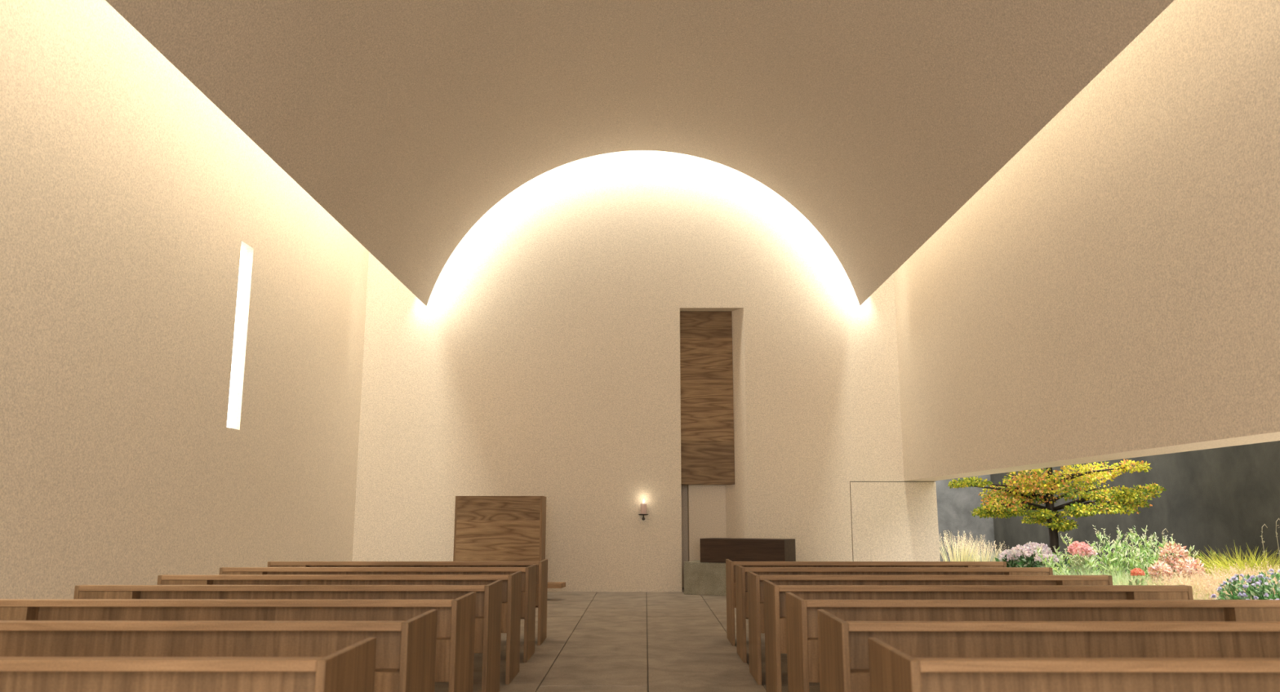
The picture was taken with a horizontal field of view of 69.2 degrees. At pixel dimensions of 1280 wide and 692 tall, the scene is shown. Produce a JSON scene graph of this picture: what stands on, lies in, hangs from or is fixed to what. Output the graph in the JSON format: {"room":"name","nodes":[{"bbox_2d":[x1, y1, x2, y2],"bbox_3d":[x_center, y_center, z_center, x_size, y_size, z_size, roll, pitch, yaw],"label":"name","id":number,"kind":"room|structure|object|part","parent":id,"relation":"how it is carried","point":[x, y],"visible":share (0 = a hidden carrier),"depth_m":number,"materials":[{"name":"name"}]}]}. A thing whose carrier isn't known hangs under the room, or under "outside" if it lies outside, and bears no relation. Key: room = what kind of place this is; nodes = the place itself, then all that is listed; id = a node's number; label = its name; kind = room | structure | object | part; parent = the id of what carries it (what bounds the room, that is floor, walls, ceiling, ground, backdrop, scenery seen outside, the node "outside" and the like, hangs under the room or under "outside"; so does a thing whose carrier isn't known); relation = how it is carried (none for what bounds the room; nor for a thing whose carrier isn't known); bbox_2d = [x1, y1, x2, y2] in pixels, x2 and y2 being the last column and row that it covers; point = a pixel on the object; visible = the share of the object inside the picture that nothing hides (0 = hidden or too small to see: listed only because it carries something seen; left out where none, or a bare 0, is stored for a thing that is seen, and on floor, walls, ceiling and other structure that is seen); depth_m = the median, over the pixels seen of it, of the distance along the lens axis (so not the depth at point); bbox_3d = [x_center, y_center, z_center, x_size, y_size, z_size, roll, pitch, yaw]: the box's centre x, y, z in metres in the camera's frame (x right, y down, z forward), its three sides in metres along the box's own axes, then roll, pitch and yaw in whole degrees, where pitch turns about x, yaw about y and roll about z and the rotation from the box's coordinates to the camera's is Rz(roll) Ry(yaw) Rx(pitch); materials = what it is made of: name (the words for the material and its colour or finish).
{"room":"house of worship","nodes":[
{"label":"house of worship","id":0,"kind":"room"},
{"bbox_2d":[0,0,368,599],"bbox_3d":[-5.445,-2.404,6.067,0.450,9.600,23.020,0,-10,0],"label":"wall","id":1,"kind":"structure","parent":0,"point":[130,201],"depth_m":9.79,"materials":[{"name":"paint"}]},
{"bbox_2d":[226,246,244,427],"bbox_3d":[-5.316,-0.143,12.049,0.020,2.430,0.380,0,-10,0],"label":"window","id":2,"kind":"structure","parent":1,"relation":"in","point":[242,250],"depth_m":12.17,"materials":[{"name":"white"}]},
{"bbox_2d":[434,587,820,691],"bbox_3d":[-0.054,2.608,6.245,10.720,0.200,25.620,0,-10,0],"label":"floor","id":3,"kind":"structure","parent":0,"point":[595,642],"depth_m":9.46,"materials":[{"name":"tile"}]},
{"bbox_2d":[0,636,376,691],"bbox_3d":[-2.545,1.560,3.430,2.930,0.857,0.620,0,-10,0],"label":"pew","id":4,"kind":"object","parent":3,"relation":"on","point":[351,668],"visible":1,"depth_m":3.29,"materials":[{"name":"brown wood"}]},
{"bbox_3d":[-2.357,1.233,3.303,2.488,0.184,0.025,0,-10,0],"label":"backrest","id":5,"kind":"part","parent":4,"relation":"part of","materials":[{"name":"brown wood"}]},
{"bbox_3d":[-2.547,1.108,3.235,2.866,0.038,0.075,0,-10,0],"label":"rail","id":6,"kind":"part","parent":4,"relation":"part of","materials":[{"name":"brown wood"}]},
{"bbox_3d":[-1.096,1.558,3.422,0.032,0.857,0.620,0,-10,0],"label":"panel","id":7,"kind":"part","parent":4,"relation":"part of","materials":[{"name":"brown wood"}]},
{"bbox_2d":[0,608,437,691],"bbox_3d":[-2.539,1.763,4.546,2.930,0.857,0.620,0,-10,0],"label":"pew","id":8,"kind":"object","parent":3,"relation":"on","point":[406,653],"visible":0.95,"depth_m":4.41,"materials":[{"name":"brown wood"}]},
{"bbox_3d":[-2.351,1.436,4.419,2.488,0.184,0.025,0,-10,0],"label":"backrest","id":9,"kind":"part","parent":8,"relation":"part of","materials":[{"name":"brown wood"}]},
{"bbox_3d":[-2.541,1.311,4.351,2.866,0.038,0.075,0,-10,0],"label":"rail","id":10,"kind":"part","parent":8,"relation":"part of","materials":[{"name":"brown wood"}]},
{"bbox_3d":[-1.090,1.761,4.538,0.032,0.857,0.620,0,-10,0],"label":"panel","id":11,"kind":"part","parent":8,"relation":"part of","materials":[{"name":"brown wood"}]},
{"bbox_2d":[0,591,475,691],"bbox_3d":[-2.533,1.965,5.662,2.930,0.857,0.620,0,-10,0],"label":"pew","id":12,"kind":"object","parent":3,"relation":"on","point":[455,623],"visible":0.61,"depth_m":5.51,"materials":[{"name":"brown wood"}]},
{"bbox_3d":[-3.778,1.746,5.468,0.378,0.419,0.134,0,-10,0],"label":"corner panel","id":13,"kind":"part","parent":12,"relation":"part of","materials":[{"name":"brown wood"}]},
{"bbox_3d":[-2.534,1.514,5.467,2.866,0.038,0.075,0,-10,0],"label":"rail","id":14,"kind":"part","parent":12,"relation":"part of","materials":[{"name":"brown wood"}]},
{"bbox_3d":[-2.345,1.639,5.535,2.488,0.184,0.025,0,-10,0],"label":"backrest","id":15,"kind":"part","parent":12,"relation":"part of","materials":[{"name":"brown wood"}]},
{"bbox_3d":[-1.084,1.964,5.654,0.032,0.857,0.620,0,-10,0],"label":"panel","id":16,"kind":"part","parent":12,"relation":"part of","materials":[{"name":"brown wood"}]},
{"bbox_2d":[73,579,502,691],"bbox_3d":[-2.527,2.168,6.777,2.930,0.857,0.620,0,-10,0],"label":"pew","id":17,"kind":"object","parent":3,"relation":"on","point":[487,635],"visible":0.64,"depth_m":6.64,"materials":[{"name":"brown wood"}]},
{"bbox_3d":[-3.976,2.170,6.785,0.032,0.857,0.620,0,-10,0],"label":"panel","id":18,"kind":"part","parent":17,"relation":"part of","materials":[{"name":"brown wood"}]},
{"bbox_3d":[-3.772,1.949,6.583,0.378,0.419,0.134,0,-10,0],"label":"corner panel","id":19,"kind":"part","parent":17,"relation":"part of","materials":[{"name":"brown wood"}]},
{"bbox_3d":[-2.528,1.717,6.582,2.866,0.038,0.075,0,-10,0],"label":"rail","id":20,"kind":"part","parent":17,"relation":"part of","materials":[{"name":"brown wood"}]},
{"bbox_3d":[-2.339,1.842,6.650,2.488,0.184,0.025,0,-10,0],"label":"backrest","id":21,"kind":"part","parent":17,"relation":"part of","materials":[{"name":"brown wood"}]},
{"bbox_3d":[-1.078,2.167,6.770,0.032,0.857,0.620,0,-10,0],"label":"panel","id":22,"kind":"part","parent":17,"relation":"part of","materials":[{"name":"brown wood"}]},
{"bbox_2d":[156,571,521,684],"bbox_3d":[-2.521,2.371,7.893,2.930,0.857,0.620,0,-10,0],"label":"pew","id":23,"kind":"object","parent":3,"relation":"on","point":[511,584],"visible":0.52,"depth_m":7.71,"materials":[{"name":"brown wood"}]},
{"bbox_3d":[-3.970,2.372,7.901,0.032,0.857,0.620,0,-10,0],"label":"panel","id":24,"kind":"part","parent":23,"relation":"part of","materials":[{"name":"brown wood"}]},
{"bbox_3d":[-3.766,2.152,7.699,0.378,0.419,0.134,0,-10,0],"label":"corner panel","id":25,"kind":"part","parent":23,"relation":"part of","materials":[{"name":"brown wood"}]},
{"bbox_3d":[-2.522,1.919,7.698,2.866,0.038,0.075,0,-10,0],"label":"rail","id":26,"kind":"part","parent":23,"relation":"part of","materials":[{"name":"brown wood"}]},
{"bbox_3d":[-2.333,2.044,7.766,2.488,0.184,0.025,0,-10,0],"label":"backrest","id":27,"kind":"part","parent":23,"relation":"part of","materials":[{"name":"brown wood"}]},
{"bbox_3d":[-1.072,2.369,7.885,0.032,0.857,0.620,0,-10,0],"label":"panel","id":28,"kind":"part","parent":23,"relation":"part of","materials":[{"name":"brown wood"}]},
{"bbox_2d":[219,564,536,662],"bbox_3d":[-2.514,2.574,9.009,2.930,0.857,0.620,0,-10,0],"label":"pew","id":29,"kind":"object","parent":3,"relation":"on","point":[527,592],"visible":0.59,"depth_m":8.78,"materials":[{"name":"brown wood"}]},
{"bbox_3d":[-3.963,2.575,9.017,0.032,0.857,0.620,0,-10,0],"label":"panel","id":30,"kind":"part","parent":29,"relation":"part of","materials":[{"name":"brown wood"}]},
{"bbox_3d":[-3.760,2.354,8.815,0.378,0.419,0.134,0,-10,0],"label":"corner panel","id":31,"kind":"part","parent":29,"relation":"part of","materials":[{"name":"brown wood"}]},
{"bbox_3d":[-2.516,2.122,8.814,2.866,0.038,0.075,0,-10,0],"label":"rail","id":32,"kind":"part","parent":29,"relation":"part of","materials":[{"name":"brown wood"}]},
{"bbox_3d":[-2.326,2.247,8.882,2.488,0.184,0.025,0,-10,0],"label":"backrest","id":33,"kind":"part","parent":29,"relation":"part of","materials":[{"name":"brown wood"}]},
{"bbox_3d":[-1.065,2.572,9.001,0.032,0.857,0.620,0,-10,0],"label":"panel","id":34,"kind":"part","parent":29,"relation":"part of","materials":[{"name":"brown wood"}]},
{"bbox_2d":[266,559,547,645],"bbox_3d":[-2.508,2.776,10.124,2.930,0.857,0.620,0,-10,0],"label":"pew","id":35,"kind":"object","parent":3,"relation":"on","point":[541,587],"visible":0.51,"depth_m":9.90,"materials":[{"name":"brown wood"}]},
{"bbox_3d":[-3.753,2.557,9.930,0.378,0.419,0.134,0,-10,0],"label":"corner panel","id":36,"kind":"part","parent":35,"relation":"part of","materials":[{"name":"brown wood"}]},
{"bbox_3d":[-2.510,2.325,9.930,2.866,0.038,0.075,0,-10,0],"label":"rail","id":37,"kind":"part","parent":35,"relation":"part of","materials":[{"name":"brown wood"}]},
{"bbox_3d":[-2.320,2.450,9.997,2.488,0.184,0.025,0,-10,0],"label":"backrest","id":38,"kind":"part","parent":35,"relation":"part of","materials":[{"name":"brown wood"}]},
{"bbox_3d":[-1.059,2.775,10.117,0.032,0.857,0.620,0,-10,0],"label":"panel","id":39,"kind":"part","parent":35,"relation":"part of","materials":[{"name":"brown wood"}]},
{"bbox_2d":[453,496,546,561],"bbox_3d":[-2.315,3.330,15.395,1.430,1.652,0.620,0,-10,0],"label":"wooden panel","id":40,"kind":"object","parent":3,"relation":"on","point":[487,528],"visible":0.53,"depth_m":15.15,"materials":[{"name":"brown wood"}]},
{"bbox_3d":[-3.012,3.331,15.399,0.035,1.652,0.620,0,-10,0],"label":"panel","id":41,"kind":"part","parent":40,"relation":"part of","materials":[{"name":"brown wood"}]},
{"bbox_3d":[-1.617,3.330,15.392,0.035,1.652,0.620,0,-10,0],"label":"panel","id":42,"kind":"part","parent":40,"relation":"part of","materials":[{"name":"brown wood"}]},
{"bbox_2d":[547,582,565,588],"bbox_3d":[-1.566,3.965,15.012,0.700,0.265,0.340,0,-10,0],"label":"bench","id":43,"kind":"object","parent":3,"relation":"on","point":[550,584],"visible":0.36,"depth_m":14.86,"materials":[{"name":"brown wood"}]},
{"bbox_2d":[684,537,795,595],"bbox_3d":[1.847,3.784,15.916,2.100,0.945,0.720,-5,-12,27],"label":"altar","id":44,"kind":"object","parent":3,"relation":"on","point":[706,575],"visible":0.58,"depth_m":15.77,"materials":[{"name":"wood"}]},
{"bbox_2d":[725,559,1006,645],"bbox_3d":[2.432,2.772,10.098,2.930,0.857,0.620,0,-10,0],"label":"pew","id":45,"kind":"object","parent":3,"relation":"on","point":[730,565],"visible":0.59,"depth_m":9.87,"materials":[{"name":"brown wood"}]},
{"bbox_3d":[0.983,2.773,10.106,0.032,0.857,0.620,0,-10,0],"label":"panel","id":46,"kind":"part","parent":45,"relation":"part of","materials":[{"name":"brown wood"}]},
{"bbox_3d":[2.242,2.446,9.973,2.488,0.184,0.025,0,-10,0],"label":"backrest","id":47,"kind":"part","parent":45,"relation":"part of","materials":[{"name":"brown wood"}]},
{"bbox_3d":[2.430,2.320,9.903,2.866,0.038,0.075,0,-10,0],"label":"rail","id":48,"kind":"part","parent":45,"relation":"part of","materials":[{"name":"brown wood"}]},
{"bbox_3d":[3.674,2.550,9.891,0.378,0.419,0.134,0,-10,0],"label":"corner panel","id":49,"kind":"part","parent":45,"relation":"part of","materials":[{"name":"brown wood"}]},
{"bbox_2d":[735,564,1053,662],"bbox_3d":[2.425,2.569,8.982,2.930,0.857,0.620,0,-10,0],"label":"pew","id":50,"kind":"object","parent":3,"relation":"on","point":[741,573],"visible":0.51,"depth_m":8.77,"materials":[{"name":"brown wood"}]},
{"bbox_3d":[0.977,2.570,8.990,0.032,0.857,0.620,0,-10,0],"label":"panel","id":51,"kind":"part","parent":50,"relation":"part of","materials":[{"name":"brown wood"}]},
{"bbox_3d":[2.236,2.243,8.857,2.488,0.184,0.025,0,-10,0],"label":"backrest","id":52,"kind":"part","parent":50,"relation":"part of","materials":[{"name":"brown wood"}]},
{"bbox_3d":[2.424,2.117,8.787,2.866,0.038,0.075,0,-10,0],"label":"rail","id":53,"kind":"part","parent":50,"relation":"part of","materials":[{"name":"brown wood"}]},
{"bbox_3d":[3.668,2.347,8.775,0.378,0.419,0.134,0,-10,0],"label":"corner panel","id":54,"kind":"part","parent":50,"relation":"part of","materials":[{"name":"brown wood"}]},
{"bbox_3d":[3.874,2.567,8.975,0.032,0.857,0.620,0,-10,0],"label":"panel","id":55,"kind":"part","parent":50,"relation":"part of","materials":[{"name":"brown wood"}]},
{"bbox_2d":[747,571,1112,684],"bbox_3d":[2.419,2.366,7.867,2.930,0.857,0.620,0,-10,0],"label":"pew","id":56,"kind":"object","parent":3,"relation":"on","point":[755,582],"visible":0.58,"depth_m":7.64,"materials":[{"name":"brown wood"}]},
{"bbox_3d":[0.970,2.368,7.874,0.032,0.857,0.620,0,-10,0],"label":"panel","id":57,"kind":"part","parent":56,"relation":"part of","materials":[{"name":"brown wood"}]},
{"bbox_3d":[2.229,2.040,7.742,2.488,0.184,0.025,0,-10,0],"label":"backrest","id":58,"kind":"part","parent":56,"relation":"part of","materials":[{"name":"brown wood"}]},
{"bbox_3d":[2.418,1.915,7.672,2.866,0.038,0.075,0,-10,0],"label":"rail","id":59,"kind":"part","parent":56,"relation":"part of","materials":[{"name":"brown wood"}]},
{"bbox_3d":[3.662,2.144,7.659,0.378,0.419,0.134,0,-10,0],"label":"corner panel","id":60,"kind":"part","parent":56,"relation":"part of","materials":[{"name":"brown wood"}]},
{"bbox_3d":[3.868,2.365,7.859,0.032,0.857,0.620,0,-10,0],"label":"panel","id":61,"kind":"part","parent":56,"relation":"part of","materials":[{"name":"brown wood"}]},
{"bbox_2d":[763,579,1193,691],"bbox_3d":[2.413,2.163,6.751,2.930,0.857,0.620,0,-10,0],"label":"pew","id":62,"kind":"object","parent":3,"relation":"on","point":[775,604],"visible":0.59,"depth_m":6.53,"materials":[{"name":"brown wood"}]},
{"bbox_3d":[0.964,2.165,6.759,0.032,0.857,0.620,0,-10,0],"label":"panel","id":63,"kind":"part","parent":62,"relation":"part of","materials":[{"name":"brown wood"}]},
{"bbox_3d":[2.223,1.837,6.626,2.488,0.184,0.025,0,-10,0],"label":"backrest","id":64,"kind":"part","parent":62,"relation":"part of","materials":[{"name":"brown wood"}]},
{"bbox_3d":[2.412,1.712,6.556,2.866,0.038,0.075,0,-10,0],"label":"rail","id":65,"kind":"part","parent":62,"relation":"part of","materials":[{"name":"brown wood"}]},
{"bbox_3d":[3.656,1.942,6.543,0.378,0.419,0.134,0,-10,0],"label":"corner panel","id":66,"kind":"part","parent":62,"relation":"part of","materials":[{"name":"brown wood"}]},
{"bbox_3d":[3.862,2.162,6.743,0.032,0.857,0.620,0,-10,0],"label":"panel","id":67,"kind":"part","parent":62,"relation":"part of","materials":[{"name":"brown wood"}]},
{"bbox_2d":[785,591,1279,691],"bbox_3d":[2.407,1.961,5.635,2.930,0.857,0.620,0,-10,0],"label":"pew","id":68,"kind":"object","parent":3,"relation":"on","point":[802,617],"visible":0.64,"depth_m":5.50,"materials":[{"name":"brown wood"}]},
{"bbox_3d":[0.958,1.962,5.643,0.032,0.857,0.620,0,-10,0],"label":"panel","id":69,"kind":"part","parent":68,"relation":"part of","materials":[{"name":"brown wood"}]},
{"bbox_3d":[2.217,1.635,5.510,2.488,0.184,0.025,0,-10,0],"label":"backrest","id":70,"kind":"part","parent":68,"relation":"part of","materials":[{"name":"brown wood"}]},
{"bbox_3d":[2.406,1.509,5.440,2.866,0.038,0.075,0,-10,0],"label":"rail","id":71,"kind":"part","parent":68,"relation":"part of","materials":[{"name":"brown wood"}]},
{"bbox_3d":[3.650,1.739,5.428,0.378,0.419,0.134,0,-10,0],"label":"corner panel","id":72,"kind":"part","parent":68,"relation":"part of","materials":[{"name":"brown wood"}]},
{"bbox_2d":[817,609,1279,691],"bbox_3d":[2.401,1.758,4.520,2.930,0.857,0.620,0,-10,0],"label":"pew","id":73,"kind":"object","parent":3,"relation":"on","point":[843,646],"visible":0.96,"depth_m":4.38,"materials":[{"name":"brown wood"}]},
{"bbox_3d":[0.952,1.759,4.527,0.032,0.857,0.620,0,-10,0],"label":"panel","id":74,"kind":"part","parent":73,"relation":"part of","materials":[{"name":"brown wood"}]},
{"bbox_3d":[2.399,1.306,4.325,2.866,0.038,0.075,0,-10,0],"label":"rail","id":75,"kind":"part","parent":73,"relation":"part of","materials":[{"name":"brown wood"}]},
{"bbox_3d":[2.211,1.432,4.394,2.488,0.184,0.025,0,-10,0],"label":"backrest","id":76,"kind":"part","parent":73,"relation":"part of","materials":[{"name":"brown wood"}]},
{"bbox_2d":[867,637,1279,691],"bbox_3d":[2.395,1.555,3.404,2.930,0.857,0.620,0,-10,0],"label":"pew","id":77,"kind":"object","parent":3,"relation":"on","point":[891,669],"visible":1,"depth_m":3.27,"materials":[{"name":"brown wood"}]},
{"bbox_3d":[0.946,1.557,3.412,0.032,0.857,0.620,0,-10,0],"label":"panel","id":78,"kind":"part","parent":77,"relation":"part of","materials":[{"name":"brown wood"}]},
{"bbox_3d":[2.393,1.103,3.209,2.866,0.038,0.075,0,-10,0],"label":"rail","id":79,"kind":"part","parent":77,"relation":"part of","materials":[{"name":"brown wood"}]},
{"bbox_3d":[2.205,1.229,3.279,2.488,0.184,0.025,0,-10,0],"label":"backrest","id":80,"kind":"part","parent":77,"relation":"part of","materials":[{"name":"brown wood"}]},
{"bbox_2d":[105,0,1174,306],"bbox_3d":[-0.007,-4.265,6.010,7.800,3.158,22.300,0,-10,0],"label":"ceiling","id":81,"kind":"structure","parent":0,"point":[406,122],"depth_m":12.14,"materials":[{"name":"paint"}]},
{"bbox_2d":[351,151,935,591],"bbox_3d":[-0.146,-0.302,17.634,11.020,9.600,0.550,0,-10,0],"label":"wall","id":82,"kind":"structure","parent":0,"point":[542,358],"depth_m":17.21,"materials":[{"name":"paint"}]},
{"bbox_2d":[680,484,726,587],"bbox_3d":[1.378,1.921,17.760,1.352,5.270,0.490,0,-10,0],"label":"wall niche","id":83,"kind":"object","parent":82,"relation":"in","point":[703,506],"visible":0.13,"depth_m":17.31,"materials":[{"name":"paint"}]},
{"bbox_2d":[680,311,734,484],"bbox_3d":[1.252,0.967,17.528,0.996,3.265,0.250,0,-10,0],"label":"wooden panel","id":84,"kind":"object","parent":82,"relation":"attached to","point":[706,365],"visible":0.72,"depth_m":17.40,"materials":[{"name":"brown wood"}]},
{"bbox_3d":[0.062,3.073,16.664,0.180,0.113,0.180,0,-10,0],"label":"candle sconce","id":85,"kind":"object","parent":82,"relation":"attached to","visible":0},
{"bbox_2d":[640,499,646,514],"bbox_3d":[0.067,2.892,16.697,0.104,0.270,0.104,0,-10,0],"label":"candle","id":86,"kind":"object","parent":85,"relation":"on","point":[643,506],"visible":1,"depth_m":16.65,"materials":[{"name":"white wax"}]},
{"bbox_2d":[849,481,933,482],"bbox_3d":[4.579,3.466,16.959,1.550,1.945,0.480,0,-10,0],"label":"wall","id":87,"kind":"structure","parent":0,"point":[850,482],"depth_m":16.90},
{"bbox_2d":[849,482,940,561],"bbox_3d":[4.588,3.417,16.684,1.548,1.923,0.058,0,-10,0],"label":"door","id":88,"kind":"structure","parent":87,"relation":"in","point":[891,522],"depth_m":16.70,"materials":[{"name":"paint"}]},
{"bbox_2d":[933,474,995,561],"bbox_3d":[5.872,3.571,24.906,6.930,4.620,0.350,0,-10,0],"label":"wall","id":89,"kind":"structure","parent":0,"point":[954,505],"depth_m":24.54,"materials":[{"name":"concrete"}]},
{"bbox_2d":[893,0,1279,480],"bbox_3d":[5.015,-2.414,6.011,0.570,9.600,23.020,0,-10,0],"label":"wall","id":90,"kind":"structure","parent":0,"point":[1111,291],"depth_m":9.12,"materials":[{"name":"paint"}]},
{"bbox_2d":[990,440,1279,577],"bbox_3d":[9.425,0.707,9.145,0.350,4.620,32.350,0,-10,0],"label":"wall","id":91,"kind":"structure","parent":0,"point":[1213,498],"depth_m":15.49,"materials":[{"name":"concrete"}]},
{"bbox_3d":[5.725,2.361,5.140,0.850,0.092,24.020,0,-10,0],"label":"floor","id":92,"kind":"structure","parent":0,"visible":0},
{"bbox_2d":[1128,567,1146,585],"bbox_3d":[5.711,2.933,10.627,0.352,0.773,0.372,0,-10,0],"label":"sedum","id":93,"kind":"object","parent":92,"relation":"on","point":[1137,570],"visible":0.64,"depth_m":10.65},
{"bbox_2d":[1192,586,1255,599],"bbox_3d":[5.831,2.790,9.520,1.434,0.654,1.473,0,-10,0],"label":"grass","id":94,"kind":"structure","parent":92,"relation":"on","point":[1203,596],"depth_m":9.56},
{"bbox_2d":[1210,573,1278,599],"bbox_3d":[5.891,2.608,8.939,0.788,0.814,0.591,0,-10,0],"label":"aster","id":95,"kind":"object","parent":92,"relation":"on","point":[1234,580],"visible":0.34,"depth_m":8.98,"materials":[{"name":"plant"}]},
{"bbox_2d":[1237,568,1279,599],"bbox_3d":[6.043,2.543,8.749,0.788,0.869,0.577,0,-10,0],"label":"aster","id":96,"kind":"object","parent":92,"relation":"on","point":[1267,597],"visible":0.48,"depth_m":8.79,"materials":[{"name":"plant"}]},
{"bbox_3d":[7.485,3.123,8.742,4.330,0.280,32.400,0,-10,0],"label":"garden","id":97,"kind":"object","parent":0,"visible":0},
{"bbox_2d":[939,531,984,561],"bbox_3d":[6.192,4.131,18.077,1.146,1.075,1.071,-7,-13,35],"label":"grass","id":98,"kind":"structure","parent":97,"relation":"on","point":[963,557],"depth_m":18.00,"materials":[{"name":"plant"}]},
{"bbox_2d":[955,540,1009,561],"bbox_3d":[7.004,4.407,19.038,0.959,0.875,0.928,7,-12,-32],"label":"grass","id":99,"kind":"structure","parent":97,"relation":"on","point":[982,553],"depth_m":19.01,"materials":[{"name":"plant"}]},
{"bbox_2d":[970,549,1035,566],"bbox_3d":[8.049,4.772,20.437,1.774,0.659,1.773,0,-10,0],"label":"grass","id":100,"kind":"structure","parent":97,"relation":"on","point":[991,558],"depth_m":20.50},
{"bbox_2d":[994,549,1020,567],"bbox_3d":[6.318,3.881,15.834,0.709,0.817,0.690,-5,-12,27],"label":"hydrangea","id":101,"kind":"object","parent":97,"relation":"on","point":[1008,557],"visible":0.27,"depth_m":15.79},
{"bbox_2d":[1009,541,1052,567],"bbox_3d":[6.534,3.728,15.362,0.718,0.975,0.681,0,-10,0],"label":"hydrangea","id":102,"kind":"object","parent":97,"relation":"on","point":[1027,560],"visible":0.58,"depth_m":15.33,"materials":[{"name":"plant"}]},
{"bbox_2d":[1033,553,1071,573],"bbox_3d":[6.636,3.740,14.935,0.797,0.794,0.672,0,-10,0],"label":"hydrangea","id":103,"kind":"object","parent":97,"relation":"on","point":[1037,559],"visible":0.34,"depth_m":14.95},
{"bbox_2d":[947,459,1166,555],"bbox_3d":[7.199,1.875,16.006,3.129,4.781,2.719,6,-12,-31],"label":"maple tree","id":104,"kind":"object","parent":97,"relation":"on","point":[1050,482],"visible":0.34,"depth_m":15.69,"materials":[{"name":"plant"}]},
{"bbox_2d":[1033,546,1108,575],"bbox_3d":[6.542,3.516,14.226,1.012,0.910,0.963,3,-11,-16],"label":"perennials","id":105,"kind":"object","parent":97,"relation":"on","point":[1048,563],"visible":0.28,"depth_m":14.23,"materials":[{"name":"plant"}]},
{"bbox_2d":[1066,541,1097,575],"bbox_3d":[6.296,3.277,13.184,0.409,1.009,0.366,0,-10,0],"label":"sedum","id":106,"kind":"object","parent":97,"relation":"on","point":[1084,548],"visible":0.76,"depth_m":13.20,"materials":[{"name":"plant"}]},
{"bbox_2d":[1060,529,1140,580],"bbox_3d":[6.756,3.261,13.550,0.936,1.171,1.007,0,-10,0],"label":"perennials","id":107,"kind":"object","parent":97,"relation":"on","point":[1091,562],"visible":0.27,"depth_m":13.61,"materials":[{"name":"plant"}]},
{"bbox_2d":[1052,564,1195,585],"bbox_3d":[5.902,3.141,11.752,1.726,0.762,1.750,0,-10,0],"label":"grass mound","id":108,"kind":"object","parent":97,"relation":"on","point":[1090,573],"visible":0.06,"depth_m":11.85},
{"bbox_2d":[1085,524,1175,582],"bbox_3d":[6.788,3.099,12.846,1.078,1.237,0.978,-3,-11,18],"label":"perennials","id":109,"kind":"object","parent":97,"relation":"on","point":[1154,555],"visible":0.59,"depth_m":12.80,"materials":[{"name":"plant"}]},
{"bbox_2d":[1119,533,1198,583],"bbox_3d":[6.978,3.079,12.409,0.976,1.120,1.092,0,-10,0],"label":"perennials","id":110,"kind":"object","parent":97,"relation":"on","point":[1144,564],"visible":0.29,"depth_m":12.36,"materials":[{"name":"plant"}]},
{"bbox_2d":[1146,560,1180,584],"bbox_3d":[6.502,3.069,11.509,0.443,0.824,0.535,0,-10,0],"label":"bush","id":111,"kind":"object","parent":97,"relation":"on","point":[1157,566],"visible":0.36,"depth_m":11.50,"materials":[{"name":"plant"}]},
{"bbox_2d":[1112,573,1222,595],"bbox_3d":[6.303,3.003,10.809,1.463,0.695,1.489,4,-11,-19],"label":"grass","id":112,"kind":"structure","parent":97,"relation":"on","point":[1165,574],"depth_m":10.93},
{"bbox_2d":[1114,581,1227,599],"bbox_3d":[5.832,2.910,10.207,1.762,0.663,1.656,0,-10,0],"label":"grass mound","id":113,"kind":"object","parent":97,"relation":"on","point":[1146,581],"visible":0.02,"depth_m":10.14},
{"bbox_2d":[1156,541,1191,581],"bbox_3d":[6.957,3.052,12.015,0.639,1.039,0.536,0,-10,0],"label":"bush","id":114,"kind":"object","parent":97,"relation":"on","point":[1174,548],"visible":0.25,"depth_m":12.02,"materials":[{"name":"plant"}]},
{"bbox_2d":[1173,555,1213,582],"bbox_3d":[6.936,3.068,11.615,0.576,0.864,0.544,0,-10,0],"label":"bush","id":115,"kind":"object","parent":97,"relation":"on","point":[1193,565],"visible":0.34,"depth_m":11.62,"materials":[{"name":"plant"}]},
{"bbox_2d":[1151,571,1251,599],"bbox_3d":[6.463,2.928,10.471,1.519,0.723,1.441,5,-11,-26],"label":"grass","id":116,"kind":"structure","parent":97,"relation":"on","point":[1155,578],"depth_m":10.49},
{"bbox_2d":[1157,562,1279,599],"bbox_3d":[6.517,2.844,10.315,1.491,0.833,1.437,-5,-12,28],"label":"grass","id":117,"kind":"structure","parent":97,"relation":"on","point":[1198,582],"depth_m":10.30,"materials":[{"name":"plant"}]},
{"bbox_2d":[1175,549,1263,573],"bbox_3d":[8.145,3.309,12.971,1.541,0.923,0.704,0,-10,0],"label":"shrub","id":118,"kind":"object","parent":97,"relation":"on","point":[1212,554],"visible":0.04,"depth_m":13.00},
{"bbox_2d":[1191,539,1279,581],"bbox_3d":[7.880,3.082,12.205,2.120,1.040,2.032,0,-10,0],"label":"sedge","id":119,"kind":"object","parent":97,"relation":"on","point":[1239,555],"visible":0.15,"depth_m":12.25,"materials":[{"name":"plant"}]},
{"bbox_2d":[1201,546,1279,579],"bbox_3d":[7.835,2.982,11.598,2.056,1.020,2.103,0,-10,0],"label":"sedge","id":120,"kind":"object","parent":97,"relation":"on","point":[1265,557],"visible":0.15,"depth_m":11.69,"materials":[{"name":"plant"}]},
{"bbox_2d":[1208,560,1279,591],"bbox_3d":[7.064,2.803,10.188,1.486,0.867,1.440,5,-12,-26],"label":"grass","id":121,"kind":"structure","parent":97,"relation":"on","point":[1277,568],"depth_m":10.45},
{"bbox_2d":[1261,524,1268,558],"bbox_3d":[8.468,3.032,12.512,0.127,1.249,0.074,0,-10,0],"label":"dry stalk","id":122,"kind":"object","parent":97,"relation":"on","point":[1264,524],"visible":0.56,"depth_m":12.58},
{"bbox_2d":[1275,518,1279,555],"bbox_3d":[8.611,2.977,12.423,0.107,1.325,0.073,0,-10,0],"label":"dry stalk","id":123,"kind":"object","parent":97,"relation":"on","point":[1278,518],"visible":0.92,"depth_m":12.50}
]}

